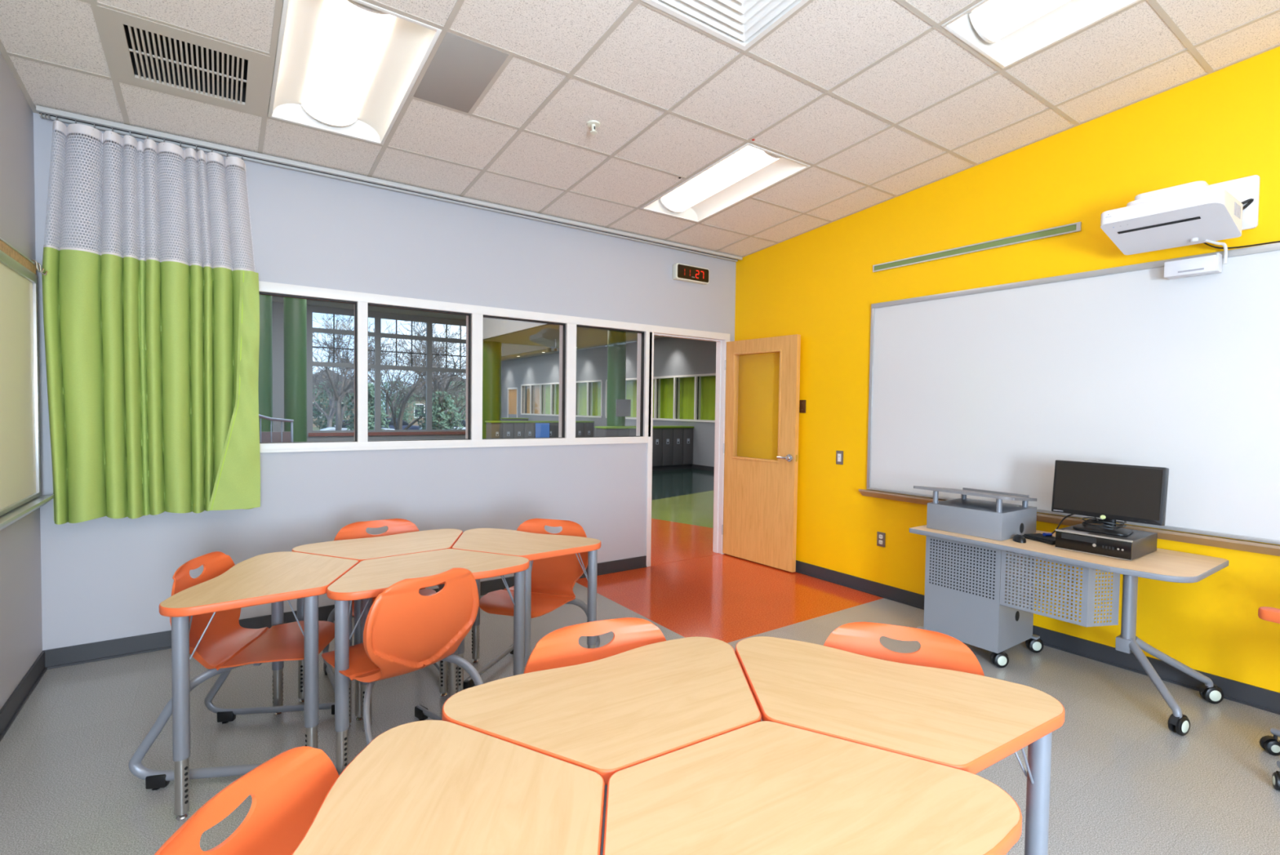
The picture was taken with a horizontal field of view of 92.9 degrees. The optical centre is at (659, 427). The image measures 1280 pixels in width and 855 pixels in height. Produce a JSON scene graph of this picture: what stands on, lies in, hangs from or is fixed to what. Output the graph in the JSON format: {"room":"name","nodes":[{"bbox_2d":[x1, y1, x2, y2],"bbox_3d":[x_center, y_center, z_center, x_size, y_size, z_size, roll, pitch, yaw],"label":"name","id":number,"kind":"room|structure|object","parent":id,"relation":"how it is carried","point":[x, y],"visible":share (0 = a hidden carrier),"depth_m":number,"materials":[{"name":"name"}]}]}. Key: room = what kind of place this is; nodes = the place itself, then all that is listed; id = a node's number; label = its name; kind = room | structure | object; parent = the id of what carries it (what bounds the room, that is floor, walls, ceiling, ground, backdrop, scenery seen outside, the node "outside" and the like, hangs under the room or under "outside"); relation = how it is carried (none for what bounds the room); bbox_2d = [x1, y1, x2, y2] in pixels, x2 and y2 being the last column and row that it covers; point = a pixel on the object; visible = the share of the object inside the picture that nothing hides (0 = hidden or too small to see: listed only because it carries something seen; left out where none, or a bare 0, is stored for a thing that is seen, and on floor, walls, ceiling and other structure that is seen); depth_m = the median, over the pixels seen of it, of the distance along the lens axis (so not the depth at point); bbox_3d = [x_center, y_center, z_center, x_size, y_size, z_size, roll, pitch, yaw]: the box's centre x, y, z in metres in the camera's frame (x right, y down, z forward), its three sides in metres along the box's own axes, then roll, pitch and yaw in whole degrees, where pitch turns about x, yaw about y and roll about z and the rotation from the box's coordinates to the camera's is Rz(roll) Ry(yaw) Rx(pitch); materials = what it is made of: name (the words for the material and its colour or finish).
{"room":"classroom","nodes":[
{"label":"classroom","id":0,"kind":"room"},
{"bbox_2d":[0,51,42,709],"bbox_3d":[-1.191,-0.422,0.197,0.120,3.710,7.400,0,2,-36],"label":"wall","id":1,"kind":"structure","parent":0,"point":[20,580],"depth_m":2.91,"materials":[{"name":"grey paint"}]},
{"bbox_2d":[0,651,47,741],"bbox_3d":[-1.154,1.380,0.286,0.019,0.102,7.380,0,2,-36],"label":"baseboard","id":2,"kind":"structure","parent":1,"relation":"attached to","point":[18,698],"depth_m":2.89,"materials":[{"name":"grey rubber"}]},
{"bbox_2d":[0,236,53,529],"bbox_3d":[-1.909,-0.144,1.363,0.073,1.257,4.512,0,2,-36],"label":"board","id":3,"kind":"object","parent":1,"relation":"attached to","point":[20,495],"visible":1,"depth_m":2.87,"materials":[{"name":"white ceramic"}]},
{"bbox_2d":[0,493,53,529],"bbox_3d":[-1.917,0.456,1.382,0.073,0.057,4.512,0,2,-36],"label":"marker tray","id":4,"kind":"object","parent":3,"relation":"on","point":[12,513],"depth_m":2.80,"materials":[{"name":"grey metal"}]},
{"bbox_2d":[271,301,466,441],"bbox_3d":[-11.368,-1.847,22.159,12.060,4.900,0.200,0,2,-36],"label":"wall","id":5,"kind":"structure","parent":0,"point":[277,307],"depth_m":20.96,"materials":[{"name":"grey paint"}]},
{"bbox_2d":[307,309,466,432],"bbox_3d":[-9.903,-1.992,23.161,6.050,4.330,0.120,0,2,-36],"label":"window","id":6,"kind":"structure","parent":5,"relation":"in","point":[377,334],"depth_m":22.71,"materials":[{"name":"grey paint"}]},
{"bbox_2d":[308,431,465,435],"bbox_3d":[-9.953,0.230,23.254,6.050,0.120,0.300,0,2,-36],"label":"trim","id":7,"kind":"structure","parent":5,"relation":"attached to","point":[446,432],"depth_m":22.97,"materials":[{"name":"red brick"}]},
{"bbox_2d":[271,295,466,319],"bbox_3d":[-5.951,-4.004,13.591,10.850,0.100,19.880,0,2,-36],"label":"ceiling","id":8,"kind":"structure","parent":0,"point":[276,299],"depth_m":22.07,"materials":[{"name":"beige"}]},
{"bbox_2d":[33,112,736,650],"bbox_3d":[-1.362,-0.260,4.719,5.132,3.100,0.120,0,2,-36],"label":"wall","id":9,"kind":"structure","parent":0,"point":[104,578],"depth_m":4.13,"materials":[{"name":"grey paint"}]},
{"bbox_2d":[42,555,646,669],"bbox_3d":[-1.722,1.243,4.435,3.953,0.102,0.020,0,2,-36],"label":"baseboard","id":10,"kind":"structure","parent":9,"relation":"attached to","point":[138,644],"depth_m":3.54,"materials":[{"name":"grey rubber"}]},
{"bbox_2d":[258,280,729,453],"bbox_3d":[-1.317,-0.388,4.739,4.885,1.073,0.143,0,2,-36],"label":"window","id":11,"kind":"structure","parent":9,"relation":"in","point":[474,314],"depth_m":4.62,"materials":[{"name":"white"}]},
{"bbox_2d":[645,332,729,566],"bbox_3d":[0.256,0.202,5.900,0.983,2.152,0.139,0,2,-36],"label":"trim","id":12,"kind":"structure","parent":9,"relation":"attached to","point":[721,346],"depth_m":6.12,"materials":[{"name":"white paint"}]},
{"bbox_2d":[671,262,709,284],"bbox_3d":[0.303,-1.451,5.754,0.400,0.144,0.068,0,2,-36],"label":"digital clock","id":13,"kind":"object","parent":9,"relation":"attached to","point":[681,272],"visible":1,"depth_m":5.71,"materials":[{"name":"beige plastic"}]},
{"bbox_2d":[482,316,559,356],"bbox_3d":[-2.638,-3.186,16.015,2.650,1.590,19.880,0,2,-36],"label":"ceiling","id":14,"kind":"structure","parent":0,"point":[492,327],"depth_m":16.32,"materials":[{"name":"grey paint"}]},
{"bbox_2d":[482,324,667,360],"bbox_3d":[-2.118,-2.445,16.422,3.760,0.100,19.880,0,2,-36],"label":"ceiling","id":15,"kind":"structure","parent":0,"point":[544,335],"depth_m":16.45,"materials":[{"name":"beige"}]},
{"bbox_2d":[501,337,716,466],"bbox_3d":[-0.870,-1.546,17.359,0.150,4.900,19.880,0,2,-36],"label":"wall","id":16,"kind":"structure","parent":0,"point":[673,356],"depth_m":17.14,"materials":[{"name":"grey paint"}]},
{"bbox_2d":[507,386,517,417],"bbox_3d":[-5.766,-0.475,24.100,0.120,2.200,1.000,0,2,-36],"label":"door","id":17,"kind":"structure","parent":16,"relation":"in","point":[512,392],"depth_m":24.10,"materials":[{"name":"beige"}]},
{"bbox_2d":[545,384,557,414],"bbox_3d":[-3.862,-0.999,21.724,0.058,1.250,0.869,0,2,-36],"label":"curtain","id":18,"kind":"object","parent":16,"relation":"hanging from","point":[547,386],"visible":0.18,"depth_m":21.91,"materials":[{"name":"green fabric"}]},
{"bbox_2d":[520,379,602,417],"bbox_3d":[-3.466,-0.969,20.939,0.160,1.150,6.140,0,2,-36],"label":"window","id":19,"kind":"structure","parent":16,"relation":"in","point":[589,383],"depth_m":21.26,"materials":[{"name":"white"}]},
{"bbox_2d":[579,382,592,415],"bbox_3d":[-2.338,-0.912,19.612,0.058,1.250,0.869,0,2,-36],"label":"curtain","id":20,"kind":"object","parent":16,"relation":"hanging from","point":[583,386],"visible":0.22,"depth_m":19.77,"materials":[{"name":"green fabric"}]},
{"bbox_2d":[592,382,600,415],"bbox_3d":[-1.829,-0.882,18.909,0.062,1.250,0.869,0,2,-36],"label":"curtain","id":21,"kind":"object","parent":16,"relation":"hanging from","point":[596,385],"visible":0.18,"depth_m":19.11,"materials":[{"name":"green fabric"}]},
{"bbox_2d":[626,380,636,417],"bbox_3d":[-0.676,-0.816,17.313,0.060,1.250,0.844,0,2,-36],"label":"curtain","id":22,"kind":"object","parent":16,"relation":"hanging from","point":[631,384],"visible":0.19,"depth_m":17.45,"materials":[{"name":"green fabric"}]},
{"bbox_2d":[604,373,715,422],"bbox_3d":[0.444,-0.744,15.521,0.160,1.150,6.810,0,2,-36],"label":"window","id":23,"kind":"structure","parent":16,"relation":"in","point":[697,397],"depth_m":15.48,"materials":[{"name":"white"}]},
{"bbox_2d":[662,377,681,418],"bbox_3d":[0.311,-0.759,15.946,0.059,1.250,0.844,0,2,-36],"label":"curtain","id":24,"kind":"object","parent":16,"relation":"hanging from","point":[667,384],"visible":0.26,"depth_m":15.97,"materials":[{"name":"green fabric"}]},
{"bbox_2d":[681,376,702,419],"bbox_3d":[0.805,-0.731,15.262,0.062,1.250,0.844,0,2,-36],"label":"curtain","id":25,"kind":"object","parent":16,"relation":"hanging from","point":[687,383],"visible":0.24,"depth_m":15.31,"materials":[{"name":"green fabric"}]},
{"bbox_2d":[702,375,715,420],"bbox_3d":[1.296,-0.702,14.576,0.056,1.250,0.844,0,2,-36],"label":"curtain","id":26,"kind":"object","parent":16,"relation":"hanging from","point":[708,383],"visible":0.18,"depth_m":14.69,"materials":[{"name":"green fabric"}]},
{"bbox_2d":[0,0,1279,257],"bbox_3d":[0.878,-1.946,1.698,5.012,0.796,7.516,0,2,-36],"label":"ceiling","id":27,"kind":"structure","parent":0,"point":[882,102],"depth_m":3.23,"materials":[{"name":"grey tile"}]},
{"bbox_2d":[96,4,270,115],"bbox_3d":[-2.213,-1.744,2.879,0.594,0.138,0.593,0,2,-36],"label":"ceiling vent","id":28,"kind":"object","parent":27,"relation":"in","point":[145,53],"visible":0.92,"depth_m":2.89,"materials":[{"name":"beige metal"}]},
{"bbox_2d":[267,0,441,145],"bbox_3d":[-1.540,-1.774,2.988,0.582,0.212,1.189,0,2,-36],"label":"ceiling light","id":29,"kind":"object","parent":27,"relation":"attached to","point":[347,68],"visible":0.94,"depth_m":2.97,"materials":[{"name":"white plastic"}]},
{"bbox_2d":[35,105,742,262],"bbox_3d":[-1.214,-1.657,4.611,4.962,0.030,0.095,0,2,-36],"label":"track","id":30,"kind":"object","parent":27,"relation":"attached to","point":[62,116],"visible":0.98,"depth_m":3.98,"materials":[{"name":"silver metal"}]},
{"bbox_2d":[41,115,260,524],"bbox_3d":[-2.813,-0.562,3.422,0.940,2.140,0.159,0,2,-36],"label":"curtain","id":31,"kind":"object","parent":30,"relation":"hanging from","point":[152,364],"visible":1,"depth_m":3.41,"materials":[{"name":"green fabric"}]},
{"bbox_2d":[413,31,508,112],"bbox_3d":[-0.993,-1.741,3.010,0.288,0.060,0.587,0,2,-36],"label":"ceiling panel","id":32,"kind":"object","parent":27,"relation":"attached to","point":[461,68],"visible":1,"depth_m":2.98,"materials":[{"name":"grey"}]},
{"bbox_2d":[640,0,808,50],"bbox_3d":[0.337,-1.844,2.469,0.594,0.144,0.600,0,2,-36],"label":"ceiling vent","id":33,"kind":"object","parent":27,"relation":"in","point":[740,24],"visible":1,"depth_m":2.64,"materials":[{"name":"white metal"}]},
{"bbox_2d":[640,142,810,222],"bbox_3d":[0.437,-1.790,4.414,0.582,0.212,1.189,0,2,-36],"label":"ceiling light","id":34,"kind":"object","parent":27,"relation":"attached to","point":[750,169],"visible":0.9,"depth_m":4.43,"materials":[{"name":"white plastic"}]},
{"bbox_2d":[941,0,1140,69],"bbox_3d":[1.862,-1.904,2.438,0.582,0.212,1.189,0,2,-36],"label":"ceiling light","id":35,"kind":"object","parent":27,"relation":"attached to","point":[1006,33],"visible":0.97,"depth_m":2.81,"materials":[{"name":"white plastic"}]},
{"bbox_2d":[0,468,1279,854],"bbox_3d":[-3.415,1.116,10.994,11.860,0.102,27.400,0,2,-36],"label":"floor","id":36,"kind":"structure","parent":0,"point":[1123,782],"depth_m":2.78,"materials":[{"name":"grey plastic"}]},
{"bbox_2d":[128,551,334,791],"bbox_3d":[-1.714,0.945,2.552,0.606,0.816,0.520,1,2,-10],"label":"chair","id":37,"kind":"object","parent":36,"relation":"on","point":[225,646],"visible":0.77,"depth_m":2.50,"materials":[{"name":"orange plastic"}]},
{"bbox_2d":[154,746,338,854],"bbox_3d":[-0.522,1.011,0.999,0.606,0.816,0.520,1,2,6],"label":"chair","id":38,"kind":"object","parent":36,"relation":"on","point":[287,790],"visible":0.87,"depth_m":1.09,"materials":[{"name":"orange plastic"}]},
{"bbox_2d":[159,551,359,820],"bbox_3d":[-1.566,0.979,2.509,0.504,0.755,0.828,1,2,-9],"label":"student desk","id":39,"kind":"object","parent":36,"relation":"on","point":[275,578],"visible":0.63,"depth_m":2.32,"materials":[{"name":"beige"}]},
{"bbox_2d":[257,294,272,431],"bbox_3d":[-10.177,-1.623,15.502,0.560,4.900,0.560,0,2,-36],"label":"column","id":40,"kind":"structure","parent":36,"relation":"on","point":[265,348],"depth_m":15.37,"materials":[{"name":"green paint"}]},
{"bbox_2d":[259,431,290,442],"bbox_3d":[-6.458,0.580,8.813,1.980,1.020,0.060,0,2,-36],"label":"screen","id":41,"kind":"object","parent":36,"relation":"on","point":[265,436],"visible":0.07,"depth_m":9.22,"materials":[{"name":"grey metal"}]},
{"bbox_2d":[258,413,293,442],"bbox_3d":[-6.229,0.230,8.557,1.869,1.741,0.042,0,2,-36],"label":"stair railing","id":42,"kind":"object","parent":36,"relation":"on","point":[260,416],"visible":0.1,"depth_m":9.00,"materials":[{"name":"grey metal"}]},
{"bbox_2d":[283,297,306,441],"bbox_3d":[-9.545,-1.628,15.958,0.540,4.900,0.540,0,2,-36],"label":"column","id":43,"kind":"structure","parent":36,"relation":"on","point":[295,309],"depth_m":15.76,"materials":[{"name":"green paint"}]},
{"bbox_2d":[292,528,462,720],"bbox_3d":[-1.352,0.965,3.075,0.829,0.755,0.504,-1,2,-39],"label":"student desk","id":44,"kind":"object","parent":36,"relation":"on","point":[360,549],"visible":0.52,"depth_m":2.99,"materials":[{"name":"brown wood"}]},
{"bbox_2d":[322,518,439,692],"bbox_3d":[-1.459,0.928,3.235,0.520,0.816,0.606,0,2,-36],"label":"chair","id":45,"kind":"object","parent":36,"relation":"on","point":[356,530],"visible":0.19,"depth_m":3.33,"materials":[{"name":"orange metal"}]},
{"bbox_2d":[321,567,483,775],"bbox_3d":[-1.030,0.959,2.451,0.606,0.816,0.520,2,2,37],"label":"chair","id":46,"kind":"object","parent":36,"relation":"on","point":[406,630],"visible":0.83,"depth_m":2.31,"materials":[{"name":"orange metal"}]},
{"bbox_2d":[326,548,529,773],"bbox_3d":[-1.030,0.982,2.683,0.829,0.755,0.504,-1,2,-39],"label":"student desk","id":47,"kind":"object","parent":36,"relation":"on","point":[369,578],"visible":0.66,"depth_m":2.60,"materials":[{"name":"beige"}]},
{"bbox_2d":[291,719,604,854],"bbox_3d":[-0.351,1.045,0.966,0.504,0.755,0.829,1,2,-3],"label":"student desk","id":48,"kind":"object","parent":36,"relation":"on","point":[423,787],"visible":1,"depth_m":1.08,"materials":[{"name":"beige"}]},
{"bbox_2d":[482,341,502,438],"bbox_3d":[-4.907,-0.821,17.759,0.600,3.310,0.600,0,2,-36],"label":"column","id":49,"kind":"structure","parent":36,"relation":"on","point":[491,350],"depth_m":17.49,"materials":[{"name":"green paint"}]},
{"bbox_2d":[485,422,502,438],"bbox_3d":[-4.664,0.357,17.216,0.324,0.995,0.443,0,2,-36],"label":"locker","id":50,"kind":"object","parent":36,"relation":"on","point":[494,430],"visible":0.52,"depth_m":17.05,"materials":[{"name":"grey metal"}]},
{"bbox_2d":[484,420,594,422],"bbox_3d":[-3.485,-0.171,18.059,3.270,0.040,0.500,0,2,-36],"label":"countertop","id":51,"kind":"structure","parent":50,"relation":"on","point":[489,421],"depth_m":17.62,"materials":[{"name":"green"}]},
{"bbox_2d":[502,422,513,438],"bbox_3d":[-4.400,0.355,17.406,0.324,0.995,0.443,0,2,-36],"label":"locker","id":52,"kind":"object","parent":36,"relation":"on","point":[508,428],"visible":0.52,"depth_m":17.22,"materials":[{"name":"grey metal"}]},
{"bbox_2d":[513,422,524,438],"bbox_3d":[-4.137,0.353,17.596,0.324,0.995,0.443,0,2,-36],"label":"locker","id":53,"kind":"object","parent":36,"relation":"on","point":[518,428],"visible":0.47,"depth_m":17.40,"materials":[{"name":"grey metal"}]},
{"bbox_2d":[451,528,600,692],"bbox_3d":[-0.755,0.970,3.174,0.829,0.755,0.504,2,2,21],"label":"student desk","id":54,"kind":"object","parent":36,"relation":"on","point":[531,546],"visible":0.49,"depth_m":3.14,"materials":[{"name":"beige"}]},
{"bbox_2d":[463,518,599,688],"bbox_3d":[-0.665,0.937,3.304,0.520,0.816,0.606,1,2,15],"label":"chair","id":55,"kind":"object","parent":36,"relation":"on","point":[553,579],"visible":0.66,"depth_m":3.39,"materials":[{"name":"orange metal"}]},
{"bbox_2d":[524,617,666,673],"bbox_3d":[-0.107,0.996,1.663,0.520,0.816,0.606,0,2,-26],"label":"chair","id":56,"kind":"object","parent":36,"relation":"on","point":[560,647],"visible":0.16,"depth_m":1.82,"materials":[{"name":"orange plastic"}]},
{"bbox_2d":[442,636,761,854],"bbox_3d":[-0.073,1.032,1.504,0.828,0.755,0.504,0,2,-33],"label":"student desk","id":57,"kind":"object","parent":36,"relation":"on","point":[606,716],"visible":0.6,"depth_m":1.43,"materials":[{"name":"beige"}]},
{"bbox_2d":[595,427,617,436],"bbox_3d":[-1.180,0.517,13.691,0.309,0.995,0.443,0,2,-36],"label":"locker","id":58,"kind":"object","parent":36,"relation":"on","point":[599,432],"visible":0.32,"depth_m":13.53,"materials":[{"name":"grey metal"}]},
{"bbox_2d":[594,425,693,428],"bbox_3d":[-0.307,-0.008,14.313,2.500,0.040,0.500,0,2,-36],"label":"countertop","id":59,"kind":"structure","parent":58,"relation":"on","point":[660,426],"depth_m":13.87,"materials":[{"name":"green"}]},
{"bbox_2d":[606,329,626,426],"bbox_3d":[-1.019,-0.662,14.438,0.460,3.310,0.460,0,2,-36],"label":"column","id":60,"kind":"structure","parent":36,"relation":"on","point":[616,340],"depth_m":14.23,"materials":[{"name":"green paint"}]},
{"bbox_2d":[616,399,631,416],"bbox_3d":[-0.839,-0.459,14.294,0.400,0.400,0.013,0,2,-36],"label":"wall sign","id":61,"kind":"object","parent":60,"relation":"attached to","point":[623,406],"visible":1,"depth_m":14.29,"materials":[{"name":"grey"}]},
{"bbox_2d":[652,427,662,470],"bbox_3d":[-0.174,0.510,14.416,0.309,0.995,0.443,0,2,-36],"label":"locker","id":62,"kind":"object","parent":36,"relation":"on","point":[657,433],"visible":0.61,"depth_m":14.25,"materials":[{"name":"grey metal"}]},
{"bbox_2d":[661,427,672,470],"bbox_3d":[0.077,0.508,14.598,0.309,0.995,0.443,0,2,-36],"label":"locker","id":63,"kind":"object","parent":36,"relation":"on","point":[667,433],"visible":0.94,"depth_m":14.42,"materials":[{"name":"grey metal"}]},
{"bbox_2d":[671,427,683,469],"bbox_3d":[0.329,0.506,14.779,0.309,0.995,0.443,0,2,-36],"label":"locker","id":64,"kind":"object","parent":36,"relation":"on","point":[677,433],"visible":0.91,"depth_m":14.60,"materials":[{"name":"grey metal"}]},
{"bbox_2d":[681,427,693,468],"bbox_3d":[0.580,0.504,14.960,0.309,0.995,0.443,0,2,-36],"label":"locker","id":65,"kind":"object","parent":36,"relation":"on","point":[687,454],"visible":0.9,"depth_m":14.79,"materials":[{"name":"grey metal"}]},
{"bbox_2d":[602,720,1022,854],"bbox_3d":[0.201,1.050,1.076,0.828,0.755,0.504,0,2,-33],"label":"student desk","id":66,"kind":"object","parent":36,"relation":"on","point":[762,787],"visible":1,"depth_m":1.09,"materials":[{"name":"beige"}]},
{"bbox_2d":[735,635,1064,854],"bbox_3d":[0.532,1.040,1.531,0.828,0.755,0.504,2,2,27],"label":"student desk","id":67,"kind":"object","parent":36,"relation":"on","point":[968,722],"visible":0.63,"depth_m":1.48,"materials":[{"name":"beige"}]},
{"bbox_2d":[823,621,984,675],"bbox_3d":[0.643,1.008,1.655,0.520,0.816,0.606,2,2,22],"label":"chair","id":68,"kind":"object","parent":36,"relation":"on","point":[937,649],"visible":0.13,"depth_m":1.82,"materials":[{"name":"orange plastic"}]},
{"bbox_2d":[909,524,1228,735],"bbox_3d":[2.207,1.015,3.438,0.710,0.735,1.367,0,2,-36],"label":"table","id":69,"kind":"object","parent":36,"relation":"on","point":[980,592],"visible":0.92,"depth_m":3.34,"materials":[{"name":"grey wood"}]},
{"bbox_2d":[913,485,1036,540],"bbox_3d":[1.962,0.505,3.756,0.467,0.257,0.588,0,2,-36],"label":"stand","id":70,"kind":"object","parent":69,"relation":"on","point":[997,520],"visible":1,"depth_m":3.62,"materials":[{"name":"grey metal"}]},
{"bbox_2d":[913,485,1036,501],"bbox_3d":[1.950,0.406,3.743,0.432,0.059,0.588,0,2,-36],"label":"shelf","id":71,"kind":"object","parent":70,"relation":"attached to","point":[999,495],"depth_m":3.70,"materials":[{"name":"grey metal"}]},
{"bbox_2d":[1022,533,1055,544],"bbox_3d":[2.206,0.635,3.469,0.132,0.022,0.200,0,2,-16],"label":"keyboard","id":72,"kind":"object","parent":69,"relation":"on","point":[1051,540],"visible":0.77,"depth_m":3.46,"materials":[{"name":"black plastic"}]},
{"bbox_2d":[1054,523,1157,560],"bbox_3d":[2.392,0.603,3.256,0.387,0.098,0.340,0,2,-36],"label":"desktop computer","id":73,"kind":"object","parent":69,"relation":"on","point":[1139,543],"visible":0.98,"depth_m":3.14,"materials":[{"name":"grey metal"}]},
{"bbox_2d":[1051,459,1168,536],"bbox_3d":[2.394,0.373,3.255,0.229,0.362,0.500,0,2,-36],"label":"monitor","id":74,"kind":"object","parent":73,"relation":"on","point":[1110,492],"depth_m":3.22,"materials":[{"name":"black plastic"}]},
{"bbox_2d":[1168,713,1187,725],"bbox_3d":[2.387,1.339,2.793,0.092,0.048,0.028,0,2,-22],"label":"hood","id":75,"kind":"object","parent":69,"relation":"attached to","point":[1175,719],"depth_m":2.77,"materials":[{"name":"black plastic"}]},
{"bbox_2d":[1199,683,1222,692],"bbox_3d":[2.820,1.335,3.107,0.092,0.048,0.028,1,2,6],"label":"hood","id":76,"kind":"object","parent":69,"relation":"attached to","point":[1206,687],"depth_m":3.09,"materials":[{"name":"black plastic"}]},
{"bbox_2d":[1257,606,1279,790],"bbox_3d":[2.761,1.002,2.351,0.610,0.845,0.645,0,2,-31],"label":"chair","id":77,"kind":"object","parent":36,"relation":"on","point":[1270,744],"visible":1,"depth_m":2.42,"materials":[{"name":"orange plastic"}]},
{"bbox_3d":[-2.029,0.734,10.436,1.200,0.740,0.600,0,2,-36],"label":"desk","id":78,"kind":"object","parent":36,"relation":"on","visible":0},
{"bbox_2d":[534,422,550,437],"bbox_3d":[-2.000,0.140,10.395,0.260,0.449,0.160,0,2,-24],"label":"monitor","id":79,"kind":"object","parent":78,"relation":"on","point":[542,429],"visible":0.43,"depth_m":10.37,"materials":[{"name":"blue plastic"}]},
{"bbox_2d":[734,46,1279,692],"bbox_3d":[2.936,-0.457,3.247,0.120,3.710,7.520,0,2,-36],"label":"wall","id":80,"kind":"structure","parent":0,"point":[820,285],"depth_m":4.04,"materials":[{"name":"yellow paint"}]},
{"bbox_2d":[721,333,800,572],"bbox_3d":[0.945,0.221,5.767,0.154,2.118,0.901,-1,2,-38],"label":"door","id":81,"kind":"structure","parent":80,"relation":"in","point":[760,498],"depth_m":5.67,"materials":[{"name":"brown wood"}]},
{"bbox_2d":[872,221,1081,271],"bbox_3d":[2.123,-1.237,4.251,0.013,0.054,1.440,0,2,-36],"label":"rail","id":82,"kind":"object","parent":80,"relation":"attached to","point":[1074,227],"visible":1,"depth_m":4.13,"materials":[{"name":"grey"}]},
{"bbox_2d":[795,560,1279,714],"bbox_3d":[2.894,1.348,3.205,0.019,0.102,7.380,0,2,-36],"label":"baseboard","id":83,"kind":"structure","parent":80,"relation":"attached to","point":[1267,700],"depth_m":3.60,"materials":[{"name":"grey rubber"}]},
{"bbox_2d":[858,242,1279,555],"bbox_3d":[2.993,-0.139,2.996,0.083,1.532,4.625,0,2,-36],"label":"whiteboard","id":84,"kind":"object","parent":80,"relation":"attached to","point":[985,388],"visible":1,"depth_m":3.61,"materials":[{"name":"white ceramic"}]},
{"bbox_2d":[858,488,1279,555],"bbox_3d":[2.982,0.598,3.019,0.083,0.057,4.625,0,2,-36],"label":"marker tray","id":85,"kind":"object","parent":84,"relation":"on","point":[1227,543],"depth_m":3.30,"materials":[{"name":"metal"}]},
{"bbox_2d":[1164,253,1222,279],"bbox_3d":[2.807,-0.847,3.201,0.087,0.090,0.218,0,2,-36],"label":"sensor","id":86,"kind":"object","parent":84,"relation":"attached to","point":[1208,264],"visible":1,"depth_m":3.17,"materials":[{"name":"white plastic"}]},
{"bbox_2d":[1100,174,1260,254],"bbox_3d":[2.642,-1.109,3.099,0.520,0.322,0.512,0,2,-36],"label":"projector","id":87,"kind":"object","parent":80,"relation":"attached to","point":[1191,213],"visible":1,"depth_m":3.04,"materials":[{"name":"white plastic"}]},
{"label":"outside","id":88,"kind":"structure","parent":0,"visible":0},
{"bbox_2d":[312,417,385,430],"bbox_3d":[-43.233,-0.157,67.160,140.000,0.200,109.700,0,2,-36],"label":"ground","id":89,"kind":"structure","parent":88,"point":[313,428],"depth_m":58.72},
{"bbox_2d":[312,381,354,429],"bbox_3d":[-28.617,-1.840,52.809,5.001,4.480,5.220,0,2,-36],"label":"evergreen tree","id":90,"kind":"object","parent":89,"relation":"on","point":[320,424],"visible":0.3,"depth_m":52.26,"materials":[{"name":"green plant"}]},
{"bbox_2d":[312,369,354,426],"bbox_3d":[-37.290,-3.241,67.434,9.800,6.120,8.800,0,2,-36],"label":"tree","id":91,"kind":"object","parent":89,"relation":"on","point":[331,371],"visible":0.02,"depth_m":63.83,"materials":[{"name":"green"}]},
{"bbox_2d":[312,314,401,430],"bbox_3d":[-15.698,-2.492,30.436,5.019,7.602,6.979,1,2,7],"label":"bare tree","id":92,"kind":"object","parent":89,"relation":"on","point":[339,414],"visible":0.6,"depth_m":30.34,"materials":[{"name":"grey plant"}]},
{"bbox_2d":[312,326,409,427],"bbox_3d":[-25.129,-3.909,49.385,8.750,8.983,7.869,2,2,28],"label":"bare tree","id":93,"kind":"object","parent":89,"relation":"on","point":[331,412],"visible":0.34,"depth_m":48.50,"materials":[{"name":"grey plant"}]},
{"bbox_2d":[343,382,391,430],"bbox_3d":[-13.664,-0.369,28.429,1.963,3.488,2.009,0,2,-36],"label":"evergreen tree","id":94,"kind":"object","parent":89,"relation":"on","point":[371,386],"visible":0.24,"depth_m":28.19,"materials":[{"name":"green plant"}]},
{"bbox_2d":[328,320,443,418],"bbox_3d":[-23.135,-4.376,52.483,6.336,9.752,11.210,2,2,37],"label":"bare tree","id":95,"kind":"object","parent":89,"relation":"on","point":[387,409],"visible":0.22,"depth_m":51.97,"materials":[{"name":"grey plant"}]},
{"bbox_2d":[381,380,423,423],"bbox_3d":[-24.291,-1.973,55.760,5.929,4.689,5.985,0,2,-36],"label":"evergreen tree","id":96,"kind":"object","parent":89,"relation":"on","point":[406,414],"visible":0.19,"depth_m":55.67,"materials":[{"name":"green plant"}]},
{"bbox_2d":[350,320,466,429],"bbox_3d":[-11.825,-1.995,30.439,7.078,8.081,5.089,1,2,8],"label":"bare tree","id":97,"kind":"object","parent":89,"relation":"on","point":[414,389],"visible":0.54,"depth_m":30.23,"materials":[{"name":"grey plant"}]},
{"bbox_2d":[386,328,466,412],"bbox_3d":[-18.167,-4.011,51.447,8.406,9.289,7.389,1,2,10],"label":"bare tree","id":98,"kind":"object","parent":89,"relation":"on","point":[433,385],"visible":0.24,"depth_m":50.74,"materials":[{"name":"grey plant"}]},
{"bbox_2d":[390,373,466,426],"bbox_3d":[-27.038,-3.381,75.443,10.800,6.200,9.800,0,2,-36],"label":"tree","id":99,"kind":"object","parent":89,"relation":"on","point":[415,411],"visible":0.09,"depth_m":69.64,"materials":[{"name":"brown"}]},
{"bbox_2d":[397,333,466,423],"bbox_3d":[-11.826,-2.020,34.086,5.373,6.509,6.762,0,2,-33],"label":"bare tree","id":100,"kind":"object","parent":89,"relation":"on","point":[445,388],"visible":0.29,"depth_m":33.85,"materials":[{"name":"grey plant"}]},
{"bbox_2d":[417,390,463,429],"bbox_3d":[-10.983,-0.247,30.421,2.152,3.198,2.204,0,2,-36],"label":"evergreen tree","id":101,"kind":"object","parent":89,"relation":"on","point":[447,402],"visible":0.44,"depth_m":30.09,"materials":[{"name":"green plant"}]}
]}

